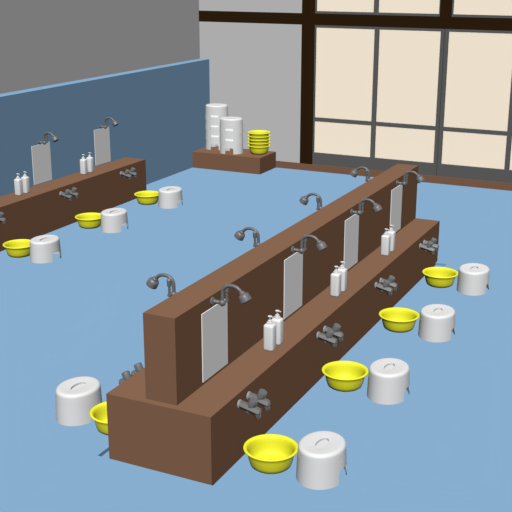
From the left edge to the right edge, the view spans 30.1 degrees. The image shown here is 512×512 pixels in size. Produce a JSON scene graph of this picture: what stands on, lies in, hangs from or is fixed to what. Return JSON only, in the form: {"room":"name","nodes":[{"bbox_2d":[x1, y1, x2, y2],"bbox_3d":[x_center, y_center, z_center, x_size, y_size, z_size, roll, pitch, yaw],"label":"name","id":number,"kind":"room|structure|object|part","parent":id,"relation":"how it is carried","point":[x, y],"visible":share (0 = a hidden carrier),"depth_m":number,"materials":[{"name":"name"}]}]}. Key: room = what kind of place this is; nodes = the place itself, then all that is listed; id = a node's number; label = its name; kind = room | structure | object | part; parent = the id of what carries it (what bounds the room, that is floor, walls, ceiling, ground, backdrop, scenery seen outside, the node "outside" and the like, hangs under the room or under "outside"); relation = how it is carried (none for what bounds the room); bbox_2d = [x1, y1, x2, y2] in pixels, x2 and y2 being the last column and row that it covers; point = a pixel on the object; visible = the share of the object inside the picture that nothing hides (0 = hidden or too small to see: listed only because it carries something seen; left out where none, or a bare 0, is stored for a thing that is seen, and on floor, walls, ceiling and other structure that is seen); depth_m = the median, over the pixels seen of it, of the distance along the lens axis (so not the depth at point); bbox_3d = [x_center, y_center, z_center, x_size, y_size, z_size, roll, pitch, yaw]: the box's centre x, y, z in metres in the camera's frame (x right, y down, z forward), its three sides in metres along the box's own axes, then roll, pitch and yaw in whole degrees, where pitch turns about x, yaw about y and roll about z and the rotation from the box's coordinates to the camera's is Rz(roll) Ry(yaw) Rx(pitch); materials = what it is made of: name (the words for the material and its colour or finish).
{"room":"japanese public bathhouse","nodes":[
{"label":"japanese public bathhouse","id":0,"kind":"room"},
{"bbox_2d":[0,0,199,93],"bbox_3d":[-3.351,-1.264,7.005,0.144,3.240,11.777,8,19,25],"label":"wall","id":1,"kind":"structure","parent":0,"point":[43,42],"depth_m":9.96,"materials":[{"name":"grey paint"}]},
{"bbox_2d":[31,142,51,184],"bbox_3d":[-2.094,-0.907,9.323,0.005,0.380,0.279,8,19,25],"label":"mirror","id":2,"kind":"object","parent":1,"relation":"attached to","point":[41,155],"visible":1,"depth_m":9.32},
{"bbox_2d":[38,132,58,144],"bbox_3d":[-1.998,-1.133,9.195,0.228,0.133,0.066,9,19,27],"label":"shower arm","id":3,"kind":"object","parent":1,"relation":"attached to","point":[54,138],"visible":1,"depth_m":9.20,"materials":[{"name":"grey metal"}]},
{"bbox_2d":[94,127,110,165],"bbox_3d":[-1.645,-1.179,10.207,0.005,0.380,0.279,8,19,25],"label":"mirror","id":4,"kind":"object","parent":1,"relation":"attached to","point":[101,136],"visible":0.93,"depth_m":10.20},
{"bbox_2d":[0,59,209,196],"bbox_3d":[-3.226,-0.322,7.231,0.135,1.308,11.777,8,19,25],"label":"trim","id":5,"kind":"structure","parent":1,"relation":"attached to","point":[159,111],"depth_m":10.37,"materials":[{"name":"blue tile"}]},
{"bbox_2d":[99,117,118,128],"bbox_3d":[-1.550,-1.404,10.077,0.228,0.133,0.066,9,19,27],"label":"shower arm","id":6,"kind":"object","parent":1,"relation":"attached to","point":[115,123],"visible":1,"depth_m":10.07,"materials":[{"name":"grey metal"}]},
{"bbox_2d":[199,0,301,162],"bbox_3d":[-0.114,-2.748,11.837,1.550,3.240,0.144,8,19,25],"label":"wall","id":7,"kind":"structure","parent":0,"point":[255,68],"depth_m":11.85,"materials":[{"name":"grey paint"}]},
{"bbox_2d":[199,11,301,24],"bbox_3d":[-0.083,-2.923,11.677,1.406,0.133,0.011,8,19,25],"label":"trim","id":8,"kind":"structure","parent":7,"relation":"attached to","point":[204,16],"depth_m":11.66,"materials":[{"name":"brown wood"}]},
{"bbox_2d":[300,0,314,163],"bbox_3d":[0.655,-2.676,11.462,0.166,3.155,0.155,8,19,25],"label":"trim","id":9,"kind":"structure","parent":7,"relation":"attached to","point":[308,6],"depth_m":11.56,"materials":[{"name":"brown wood"}]},
{"bbox_2d":[276,161,511,190],"bbox_3d":[2.942,-0.775,10.799,5.976,0.085,0.013,8,19,25],"label":"baseboard","id":10,"kind":"structure","parent":7,"relation":"attached to","point":[279,164],"depth_m":11.24,"materials":[{"name":"brown wood"}]},
{"bbox_2d":[0,168,511,511],"bbox_3d":[-0.147,0.790,6.092,7.201,0.144,11.921,8,19,25],"label":"floor","id":11,"kind":"structure","parent":0,"point":[447,447],"depth_m":6.16,"materials":[{"name":"blue tile"}]},
{"bbox_2d":[3,239,29,257],"bbox_3d":[-2.089,-0.060,8.427,0.286,0.106,0.286,8,19,25],"label":"basin","id":12,"kind":"object","parent":11,"relation":"on","point":[18,248],"visible":0.77,"depth_m":8.36,"materials":[{"name":"yellow plastic"}]},
{"bbox_2d":[30,235,60,262],"bbox_3d":[-1.839,-0.066,8.314,0.242,0.183,0.300,8,19,25],"label":"stool","id":13,"kind":"object","parent":11,"relation":"on","point":[43,247],"visible":1,"depth_m":8.21,"materials":[{"name":"white plastic"}]},
{"bbox_2d":[0,157,146,251],"bbox_3d":[-1.985,-0.504,9.369,0.267,0.399,2.952,8,19,25],"label":"countertop","id":14,"kind":"structure","parent":11,"relation":"on","point":[41,211],"depth_m":9.37,"materials":[{"name":"brown wood"}]},
{"bbox_2d":[0,212,5,224],"bbox_3d":[-2.254,-0.337,8.375,0.129,0.107,0.049,8,19,25],"label":"faucet","id":15,"kind":"object","parent":14,"relation":"attached to","point":[2,219],"visible":1,"depth_m":8.35,"materials":[{"name":"grey metal"}]},
{"bbox_2d":[14,173,22,195],"bbox_3d":[-2.214,-0.668,8.881,0.063,0.203,0.063,8,19,25],"label":"pump bottle","id":16,"kind":"object","parent":14,"relation":"on","point":[18,185],"visible":1,"depth_m":8.86,"materials":[{"name":"white plastic"}]},
{"bbox_2d":[21,171,29,192],"bbox_3d":[-2.170,-0.695,8.967,0.063,0.203,0.063,8,19,25],"label":"pump bottle","id":17,"kind":"object","parent":14,"relation":"on","point":[25,179],"visible":0.98,"depth_m":8.95,"materials":[{"name":"white plastic"}]},
{"bbox_2d":[59,189,71,200],"bbox_3d":[-1.834,-0.591,9.201,0.129,0.107,0.049,8,19,25],"label":"faucet","id":18,"kind":"object","parent":14,"relation":"attached to","point":[65,195],"visible":1,"depth_m":9.18,"materials":[{"name":"grey metal"}]},
{"bbox_2d":[68,187,78,198],"bbox_3d":[-1.787,-0.620,9.294,0.129,0.107,0.049,8,19,25],"label":"faucet","id":19,"kind":"object","parent":14,"relation":"attached to","point":[73,192],"visible":0.7,"depth_m":9.27,"materials":[{"name":"grey metal"}]},
{"bbox_2d":[80,154,87,174],"bbox_3d":[-1.767,-0.941,9.767,0.063,0.203,0.063,8,19,25],"label":"pump bottle","id":20,"kind":"object","parent":14,"relation":"on","point":[83,162],"visible":1,"depth_m":9.75,"materials":[{"name":"white plastic"}]},
{"bbox_2d":[86,152,93,172],"bbox_3d":[-1.718,-0.971,9.863,0.063,0.203,0.063,8,19,25],"label":"pump bottle","id":21,"kind":"object","parent":14,"relation":"on","point":[90,161],"visible":0.98,"depth_m":9.84,"materials":[{"name":"white plastic"}]},
{"bbox_2d":[120,169,131,179],"bbox_3d":[-1.378,-0.867,10.099,0.129,0.107,0.049,8,19,25],"label":"faucet","id":22,"kind":"object","parent":14,"relation":"attached to","point":[125,174],"visible":1,"depth_m":10.08,"materials":[{"name":"grey metal"}]},
{"bbox_2d":[129,167,136,177],"bbox_3d":[-1.331,-0.896,10.192,0.129,0.107,0.049,8,19,25],"label":"faucet","id":23,"kind":"object","parent":14,"relation":"attached to","point":[132,172],"visible":0.69,"depth_m":10.17,"materials":[{"name":"grey metal"}]},
{"bbox_2d":[55,376,101,425],"bbox_3d":[-1.010,0.821,5.436,0.242,0.183,0.300,8,19,25],"label":"stool","id":24,"kind":"object","parent":11,"relation":"on","point":[75,397],"visible":0.96,"depth_m":5.33,"materials":[{"name":"white plastic"}]},
{"bbox_2d":[75,213,100,228],"bbox_3d":[-1.627,-0.340,9.336,0.286,0.106,0.286,8,19,25],"label":"basin","id":25,"kind":"object","parent":11,"relation":"on","point":[85,220],"visible":0.9,"depth_m":9.27,"materials":[{"name":"yellow plastic"}]},
{"bbox_2d":[89,401,107,434],"bbox_3d":[-0.776,0.907,5.285,0.286,0.106,0.286,8,19,25],"label":"basin","id":26,"kind":"object","parent":11,"relation":"on","point":[98,413],"visible":0.34,"depth_m":5.30,"materials":[{"name":"yellow plastic"}]},
{"bbox_2d":[101,208,127,232],"bbox_3d":[-1.373,-0.348,9.234,0.242,0.183,0.300,8,19,25],"label":"stool","id":27,"kind":"object","parent":11,"relation":"on","point":[112,219],"visible":1,"depth_m":9.13,"materials":[{"name":"white plastic"}]},
{"bbox_2d":[134,191,157,204],"bbox_3d":[-1.165,-0.620,10.247,0.286,0.106,0.286,8,19,25],"label":"basin","id":28,"kind":"object","parent":11,"relation":"on","point":[143,197],"visible":0.93,"depth_m":10.17,"materials":[{"name":"yellow plastic"}]},
{"bbox_2d":[158,186,182,208],"bbox_3d":[-0.911,-0.627,10.140,0.242,0.183,0.300,8,19,25],"label":"stool","id":29,"kind":"object","parent":11,"relation":"on","point":[168,197],"visible":1,"depth_m":10.03,"materials":[{"name":"white plastic"}]},
{"bbox_2d":[192,146,275,173],"bbox_3d":[-0.276,-1.216,12.020,0.946,0.202,0.464,8,19,25],"label":"display platform","id":30,"kind":"object","parent":11,"relation":"on","point":[246,162],"visible":0.86,"depth_m":11.83,"materials":[{"name":"brown wood"}]},
{"bbox_2d":[206,134,219,149],"bbox_3d":[-0.498,-1.463,12.169,0.300,0.183,0.242,4,18,12],"label":"stool","id":31,"kind":"object","parent":30,"relation":"on","point":[214,140],"visible":0.54,"depth_m":12.06,"materials":[{"name":"white plastic"}]},
{"bbox_2d":[205,124,219,139],"bbox_3d":[-0.497,-1.583,12.132,0.300,0.183,0.242,4,18,12],"label":"stool","id":32,"kind":"object","parent":31,"relation":"on","point":[214,130],"visible":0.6,"depth_m":12.03,"materials":[{"name":"white plastic"}]},
{"bbox_2d":[205,114,219,130],"bbox_3d":[-0.497,-1.704,12.095,0.300,0.183,0.242,4,18,12],"label":"stool","id":33,"kind":"object","parent":32,"relation":"on","point":[213,120],"visible":0.55,"depth_m":11.99,"materials":[{"name":"white plastic"}]},
{"bbox_2d":[205,103,227,120],"bbox_3d":[-0.497,-1.824,12.058,0.300,0.183,0.242,4,18,12],"label":"stool","id":34,"kind":"object","parent":33,"relation":"on","point":[221,110],"visible":0.97,"depth_m":11.96,"materials":[{"name":"white plastic"}]},
{"bbox_2d":[220,138,242,153],"bbox_3d":[-0.306,-1.384,11.912,0.300,0.183,0.242,4,18,12],"label":"stool","id":35,"kind":"object","parent":30,"relation":"on","point":[237,148],"visible":0.69,"depth_m":11.82,"materials":[{"name":"white plastic"}]},
{"bbox_2d":[220,128,242,143],"bbox_3d":[-0.306,-1.504,11.875,0.300,0.183,0.242,4,18,12],"label":"stool","id":36,"kind":"object","parent":35,"relation":"on","point":[237,138],"visible":0.7,"depth_m":11.78,"materials":[{"name":"white plastic"}]},
{"bbox_2d":[220,117,242,133],"bbox_3d":[-0.306,-1.624,11.838,0.300,0.183,0.242,4,18,12],"label":"stool","id":37,"kind":"object","parent":36,"relation":"on","point":[236,123],"visible":1,"depth_m":11.75,"materials":[{"name":"white plastic"}]},
{"bbox_2d":[248,144,270,154],"bbox_3d":[0.037,-1.328,11.863,0.286,0.106,0.286,8,19,25],"label":"basin","id":38,"kind":"object","parent":30,"relation":"on","point":[253,150],"visible":0.82,"depth_m":11.77,"materials":[{"name":"yellow plastic"}]},
{"bbox_2d":[248,141,269,146],"bbox_3d":[0.037,-1.368,11.851,0.286,0.106,0.286,8,19,25],"label":"basin","id":39,"kind":"object","parent":38,"relation":"on","point":[250,144],"visible":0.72,"depth_m":11.74,"materials":[{"name":"yellow plastic"}]},
{"bbox_2d":[248,138,269,143],"bbox_3d":[0.038,-1.407,11.839,0.286,0.106,0.286,8,19,25],"label":"basin","id":40,"kind":"object","parent":39,"relation":"on","point":[250,141],"visible":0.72,"depth_m":11.72,"materials":[{"name":"yellow plastic"}]},
{"bbox_2d":[248,135,269,139],"bbox_3d":[0.038,-1.446,11.827,0.286,0.106,0.286,8,19,25],"label":"basin","id":41,"kind":"object","parent":40,"relation":"on","point":[250,137],"visible":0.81,"depth_m":11.71,"materials":[{"name":"yellow plastic"}]},
{"bbox_2d":[248,130,270,136],"bbox_3d":[0.038,-1.485,11.815,0.286,0.106,0.286,8,19,25],"label":"basin","id":42,"kind":"object","parent":41,"relation":"on","point":[254,133],"visible":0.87,"depth_m":11.81,"materials":[{"name":"yellow plastic"}]},
{"bbox_2d":[243,434,297,473],"bbox_3d":[0.077,1.027,4.898,0.286,0.106,0.286,8,19,25],"label":"basin","id":43,"kind":"object","parent":11,"relation":"on","point":[267,453],"visible":0.99,"depth_m":4.96,"materials":[{"name":"yellow plastic"}]},
{"bbox_2d":[106,218,439,485],"bbox_3d":[0.403,0.385,6.590,0.611,0.382,4.111,8,19,25],"label":"countertop","id":44,"kind":"structure","parent":11,"relation":"on","point":[200,438],"depth_m":5.19,"materials":[{"name":"brown wood"}]},
{"bbox_2d":[119,370,130,384],"bbox_3d":[-0.691,0.679,5.201,0.129,0.107,0.049,8,19,25],"label":"faucet","id":45,"kind":"object","parent":44,"relation":"attached to","point":[126,374],"visible":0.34,"depth_m":5.18,"materials":[{"name":"grey metal"}]},
{"bbox_3d":[-0.706,0.657,5.202,0.058,0.066,0.046,8,19,25],"label":"handle","id":46,"kind":"part","parent":45,"relation":"part of","materials":[{"name":"grey metal"}]},
{"bbox_2d":[131,362,142,375],"bbox_3d":[-0.638,0.646,5.306,0.129,0.107,0.049,8,19,25],"label":"faucet","id":47,"kind":"object","parent":44,"relation":"attached to","point":[138,366],"visible":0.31,"depth_m":5.29,"materials":[{"name":"grey metal"}]},
{"bbox_3d":[-0.652,0.624,5.307,0.058,0.066,0.046,8,19,25],"label":"handle","id":48,"kind":"part","parent":47,"relation":"part of","materials":[{"name":"grey metal"}]},
{"bbox_2d":[237,397,261,418],"bbox_3d":[-0.031,0.773,4.895,0.129,0.107,0.049,8,19,25],"label":"faucet","id":49,"kind":"object","parent":44,"relation":"attached to","point":[250,407],"visible":1,"depth_m":4.88,"materials":[{"name":"silver metal"}]},
{"bbox_3d":[-0.017,0.756,4.882,0.058,0.066,0.046,8,19,25],"label":"handle","id":50,"kind":"part","parent":49,"relation":"part of","materials":[{"name":"grey metal"}]},
{"bbox_2d":[246,389,270,410],"bbox_3d":[0.016,0.745,4.988,0.129,0.107,0.049,8,19,25],"label":"faucet","id":51,"kind":"object","parent":44,"relation":"attached to","point":[261,394],"visible":0.89,"depth_m":4.97,"materials":[{"name":"grey metal"}]},
{"bbox_3d":[0.030,0.727,4.975,0.058,0.066,0.046,8,19,25],"label":"handle","id":52,"kind":"part","parent":51,"relation":"part of","materials":[{"name":"grey metal"}]},
{"bbox_2d":[263,315,275,350],"bbox_3d":[0.079,0.436,5.430,0.063,0.203,0.063,8,19,25],"label":"pump bottle","id":53,"kind":"object","parent":44,"relation":"on","point":[269,329],"visible":1,"depth_m":5.41,"materials":[{"name":"white plastic"}]},
{"bbox_2d":[271,310,283,344],"bbox_3d":[0.123,0.409,5.517,0.063,0.203,0.063,8,19,25],"label":"pump bottle","id":54,"kind":"object","parent":44,"relation":"on","point":[279,322],"visible":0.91,"depth_m":5.49,"materials":[{"name":"white plastic"}]},
{"bbox_2d":[143,164,417,404],"bbox_3d":[0.413,-0.024,6.482,0.182,0.464,4.071,8,19,25],"label":"wall","id":55,"kind":"structure","parent":44,"relation":"on","point":[172,330],"depth_m":5.50,"materials":[{"name":"brown wood"}]},
{"bbox_2d":[146,273,176,296],"bbox_3d":[-0.487,0.158,5.086,0.228,0.133,0.066,9,19,27],"label":"shower arm","id":56,"kind":"object","parent":55,"relation":"attached to","point":[152,282],"visible":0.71,"depth_m":5.07,"materials":[{"name":"grey metal"}]},
{"bbox_3d":[-0.459,0.165,5.049,0.026,0.103,0.025,8,19,25],"label":"diverter stem","id":57,"kind":"part","parent":56,"relation":"part of","materials":[{"name":"grey metal"}]},
{"bbox_2d":[201,299,227,381],"bbox_3d":[-0.217,0.443,5.046,0.005,0.380,0.279,8,19,25],"label":"mirror","id":58,"kind":"object","parent":55,"relation":"attached to","point":[214,322],"visible":0.86,"depth_m":5.03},
{"bbox_2d":[210,283,251,305],"bbox_3d":[-0.125,0.206,4.905,0.228,0.133,0.066,9,19,27],"label":"shower arm","id":59,"kind":"object","parent":55,"relation":"attached to","point":[244,297],"visible":1,"depth_m":4.89,"materials":[{"name":"grey metal"}]},
{"bbox_3d":[-0.152,0.191,4.940,0.026,0.103,0.025,8,19,25],"label":"diverter stem","id":60,"kind":"part","parent":59,"relation":"part of","materials":[{"name":"grey metal"}]},
{"bbox_2d":[234,227,260,246],"bbox_3d":[-0.035,-0.116,5.976,0.228,0.133,0.066,9,19,27],"label":"shower arm","id":61,"kind":"object","parent":55,"relation":"attached to","point":[239,235],"visible":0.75,"depth_m":5.96,"materials":[{"name":"grey metal"}]},
{"bbox_3d":[-0.007,-0.108,5.939,0.026,0.103,0.025,8,19,25],"label":"diverter stem","id":62,"kind":"part","parent":61,"relation":"part of","materials":[{"name":"grey metal"}]},
{"bbox_2d":[284,252,302,318],"bbox_3d":[0.233,0.171,5.930,0.005,0.380,0.279,8,19,25],"label":"mirror","id":63,"kind":"object","parent":55,"relation":"attached to","point":[293,265],"visible":0.86,"depth_m":5.92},
{"bbox_2d":[291,234,326,253],"bbox_3d":[0.327,-0.068,5.795,0.228,0.133,0.066,9,19,27],"label":"shower arm","id":64,"kind":"object","parent":55,"relation":"attached to","point":[320,245],"visible":1,"depth_m":5.79,"materials":[{"name":"grey metal"}]},
{"bbox_3d":[0.300,-0.083,5.830,0.026,0.103,0.025,8,19,25],"label":"diverter stem","id":65,"kind":"part","parent":64,"relation":"part of","materials":[{"name":"grey metal"}]},
{"bbox_2d":[299,193,322,209],"bbox_3d":[0.416,-0.389,6.862,0.228,0.133,0.066,9,19,27],"label":"shower arm","id":66,"kind":"object","parent":55,"relation":"attached to","point":[303,200],"visible":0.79,"depth_m":6.85,"materials":[{"name":"grey metal"}]},
{"bbox_3d":[0.444,-0.381,6.825,0.026,0.103,0.025,8,19,25],"label":"diverter stem","id":67,"kind":"part","parent":66,"relation":"part of","materials":[{"name":"grey metal"}]},
{"bbox_2d":[344,214,358,269],"bbox_3d":[0.682,-0.101,6.814,0.005,0.380,0.279,8,19,25],"label":"mirror","id":68,"kind":"object","parent":55,"relation":"attached to","point":[351,233],"visible":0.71,"depth_m":6.80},
{"bbox_2d":[350,166,370,181],"bbox_3d":[0.868,-0.662,7.752,0.228,0.133,0.066,9,19,27],"label":"shower arm","id":69,"kind":"object","parent":55,"relation":"attached to","point":[353,173],"visible":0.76,"depth_m":7.74,"materials":[{"name":"grey metal"}]},
{"bbox_2d":[350,198,381,215],"bbox_3d":[0.778,-0.340,6.682,0.228,0.133,0.066,9,19,27],"label":"shower arm","id":70,"kind":"object","parent":55,"relation":"attached to","point":[376,207],"visible":1,"depth_m":6.67,"materials":[{"name":"grey metal"}]},
{"bbox_2d":[390,185,402,231],"bbox_3d":[1.131,-0.372,7.699,0.005,0.380,0.279,8,19,25],"label":"mirror","id":71,"kind":"object","parent":55,"relation":"attached to","point":[396,193],"visible":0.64,"depth_m":7.69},
{"bbox_2d":[396,171,424,185],"bbox_3d":[1.230,-0.614,7.572,0.228,0.133,0.066,9,19,27],"label":"shower arm","id":72,"kind":"object","parent":55,"relation":"attached to","point":[419,178],"visible":1,"depth_m":7.56,"materials":[{"name":"grey metal"}]},
{"bbox_2d":[316,329,336,347],"bbox_3d":[0.434,0.495,5.812,0.129,0.107,0.049,8,19,25],"label":"faucet","id":73,"kind":"object","parent":44,"relation":"attached to","point":[328,337],"visible":1,"depth_m":5.79,"materials":[{"name":"grey metal"}]},
{"bbox_3d":[0.449,0.477,5.799,0.058,0.066,0.046,8,19,25],"label":"handle","id":74,"kind":"part","parent":73,"relation":"part of","materials":[{"name":"grey metal"}]},
{"bbox_2d":[323,323,343,340],"bbox_3d":[0.481,0.467,5.905,0.129,0.107,0.049,8,19,25],"label":"faucet","id":75,"kind":"object","parent":44,"relation":"attached to","point":[336,327],"visible":0.82,"depth_m":5.88,"materials":[{"name":"grey metal"}]},
{"bbox_3d":[0.496,0.449,5.892,0.058,0.066,0.046,8,19,25],"label":"handle","id":76,"kind":"part","parent":75,"relation":"part of","materials":[{"name":"grey metal"}]},
{"bbox_2d":[330,266,340,296],"bbox_3d":[0.529,0.164,6.315,0.063,0.203,0.063,8,19,25],"label":"pump bottle","id":77,"kind":"object","parent":44,"relation":"on","point":[335,278],"visible":1,"depth_m":6.29,"materials":[{"name":"white plastic"}]},
{"bbox_2d":[337,261,346,291],"bbox_3d":[0.578,0.135,6.411,0.063,0.203,0.063,8,19,25],"label":"pump bottle","id":78,"kind":"object","parent":44,"relation":"on","point":[342,269],"visible":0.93,"depth_m":6.38,"materials":[{"name":"white plastic"}]},
{"bbox_2d":[374,279,392,295],"bbox_3d":[0.904,0.218,6.740,0.129,0.107,0.049,8,19,25],"label":"faucet","id":79,"kind":"object","parent":44,"relation":"attached to","point":[384,287],"visible":1,"depth_m":6.72,"materials":[{"name":"grey metal"}]},
{"bbox_3d":[0.919,0.200,6.727,0.058,0.066,0.046,8,19,25],"label":"handle","id":80,"kind":"part","parent":79,"relation":"part of","materials":[{"name":"grey metal"}]},
{"bbox_2d":[381,228,390,255],"bbox_3d":[0.980,-0.108,7.200,0.063,0.203,0.063,8,19,25],"label":"pump bottle","id":81,"kind":"object","parent":44,"relation":"on","point":[385,238],"visible":1,"depth_m":7.18,"materials":[{"name":"white plastic"}]},
{"bbox_2d":[379,275,397,290],"bbox_3d":[0.952,0.189,6.832,0.129,0.107,0.049,8,19,25],"label":"faucet","id":82,"kind":"object","parent":44,"relation":"attached to","point":[391,278],"visible":0.76,"depth_m":6.81,"materials":[{"name":"grey metal"}]},
{"bbox_3d":[0.966,0.171,6.819,0.058,0.066,0.046,8,19,25],"label":"handle","id":83,"kind":"part","parent":82,"relation":"part of","materials":[{"name":"grey metal"}]},
{"bbox_2d":[387,225,395,251],"bbox_3d":[1.032,-0.139,7.302,0.063,0.203,0.063,8,19,25],"label":"pump bottle","id":84,"kind":"object","parent":44,"relation":"on","point":[391,232],"visible":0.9,"depth_m":7.28,"materials":[{"name":"white plastic"}]},
{"bbox_2d":[419,241,434,254],"bbox_3d":[1.381,-0.071,7.678,0.129,0.107,0.049,8,19,25],"label":"faucet","id":85,"kind":"object","parent":44,"relation":"attached to","point":[428,247],"visible":1,"depth_m":7.66,"materials":[{"name":"grey metal"}]},
{"bbox_3d":[1.396,-0.088,7.665,0.058,0.066,0.046,8,19,25],"label":"handle","id":86,"kind":"part","parent":85,"relation":"part of","materials":[{"name":"grey metal"}]},
{"bbox_2d":[423,237,438,250],"bbox_3d":[1.428,-0.099,7.770,0.129,0.107,0.049,8,19,25],"label":"faucet","id":87,"kind":"object","parent":44,"relation":"attached to","point":[436,246],"visible":0.68,"depth_m":7.75,"materials":[{"name":"grey metal"}]},
{"bbox_2d":[296,431,346,489],"bbox_3d":[0.331,1.019,4.795,0.242,0.183,0.300,8,19,25],"label":"stool","id":88,"kind":"object","parent":11,"relation":"on","point":[321,455],"visible":1,"depth_m":4.69,"materials":[{"name":"white plastic"}]},
{"bbox_2d":[322,361,368,391],"bbox_3d":[0.543,0.743,5.822,0.286,0.106,0.286,8,19,25],"label":"basin","id":89,"kind":"object","parent":11,"relation":"on","point":[342,376],"visible":1,"depth_m":5.86,"materials":[{"name":"yellow plastic"}]},
{"bbox_2d":[367,358,409,404],"bbox_3d":[0.793,0.742,5.697,0.242,0.183,0.300,8,19,25],"label":"stool","id":90,"kind":"object","parent":11,"relation":"on","point":[388,378],"visible":1,"depth_m":5.59,"materials":[{"name":"white plastic"}]},
{"bbox_2d":[379,307,419,332],"bbox_3d":[1.010,0.461,6.741,0.286,0.106,0.286,8,19,25],"label":"basin","id":91,"kind":"object","parent":11,"relation":"on","point":[395,319],"visible":1,"depth_m":6.74,"materials":[{"name":"yellow plastic"}]},
{"bbox_2d":[418,304,454,341],"bbox_3d":[1.257,0.460,6.614,0.242,0.183,0.300,8,19,25],"label":"stool","id":92,"kind":"object","parent":11,"relation":"on","point":[436,321],"visible":1,"depth_m":6.51,"materials":[{"name":"white plastic"}]},
{"bbox_2d":[422,267,457,287],"bbox_3d":[1.477,0.179,7.658,0.286,0.106,0.286,8,19,25],"label":"basin","id":93,"kind":"object","parent":11,"relation":"on","point":[437,277],"visible":1,"depth_m":7.62,"materials":[{"name":"yellow plastic"}]},
{"bbox_2d":[457,263,489,295],"bbox_3d":[1.718,0.179,7.529,0.242,0.183,0.300,8,19,25],"label":"stool","id":94,"kind":"object","parent":11,"relation":"on","point":[473,278],"visible":1,"depth_m":7.42,"materials":[{"name":"white plastic"}]},
{"bbox_3d":[3.123,-0.775,10.798,5.650,0.085,0.144,8,19,25],"label":"window","id":95,"kind":"structure","parent":11,"relation":"on","visible":0},
{"bbox_2d":[312,13,511,175],"bbox_3d":[3.196,-1.671,10.480,5.485,1.816,0.155,8,19,25],"label":"sliding door","id":96,"kind":"structure","parent":95,"relation":"on","point":[378,90],"depth_m":11.22,"materials":[{"name":"beige paper"}]},
{"bbox_2d":[315,0,440,16],"bbox_3d":[1.390,-3.355,10.827,1.510,1.195,0.043,8,19,25],"label":"window","id":97,"kind":"structure","parent":96,"relation":"attached to","point":[360,7],"depth_m":10.95,"materials":[{"name":"beige paper"}]},
{"bbox_2d":[440,0,451,16],"bbox_3d":[2.148,-3.330,10.502,0.131,1.339,0.155,8,19,25],"label":"trim","id":98,"kind":"structure","parent":96,"relation":"attached to","point":[445,5],"depth_m":10.61,"materials":[{"name":"brown wood"}]},
{"bbox_2d":[452,0,511,17],"bbox_3d":[2.871,-3.142,10.140,1.521,1.195,0.043,8,19,25],"label":"window","id":99,"kind":"structure","parent":96,"relation":"attached to","point":[460,8],"depth_m":10.47,"materials":[{"name":"beige paper"}]},
{"bbox_2d":[437,29,511,182],"bbox_3d":[2.841,-1.644,10.616,1.585,1.683,0.043,8,19,25],"label":"sliding door","id":100,"kind":"structure","parent":95,"relation":"on","point":[475,129],"depth_m":10.78,"materials":[{"name":"beige paper"}]}
]}

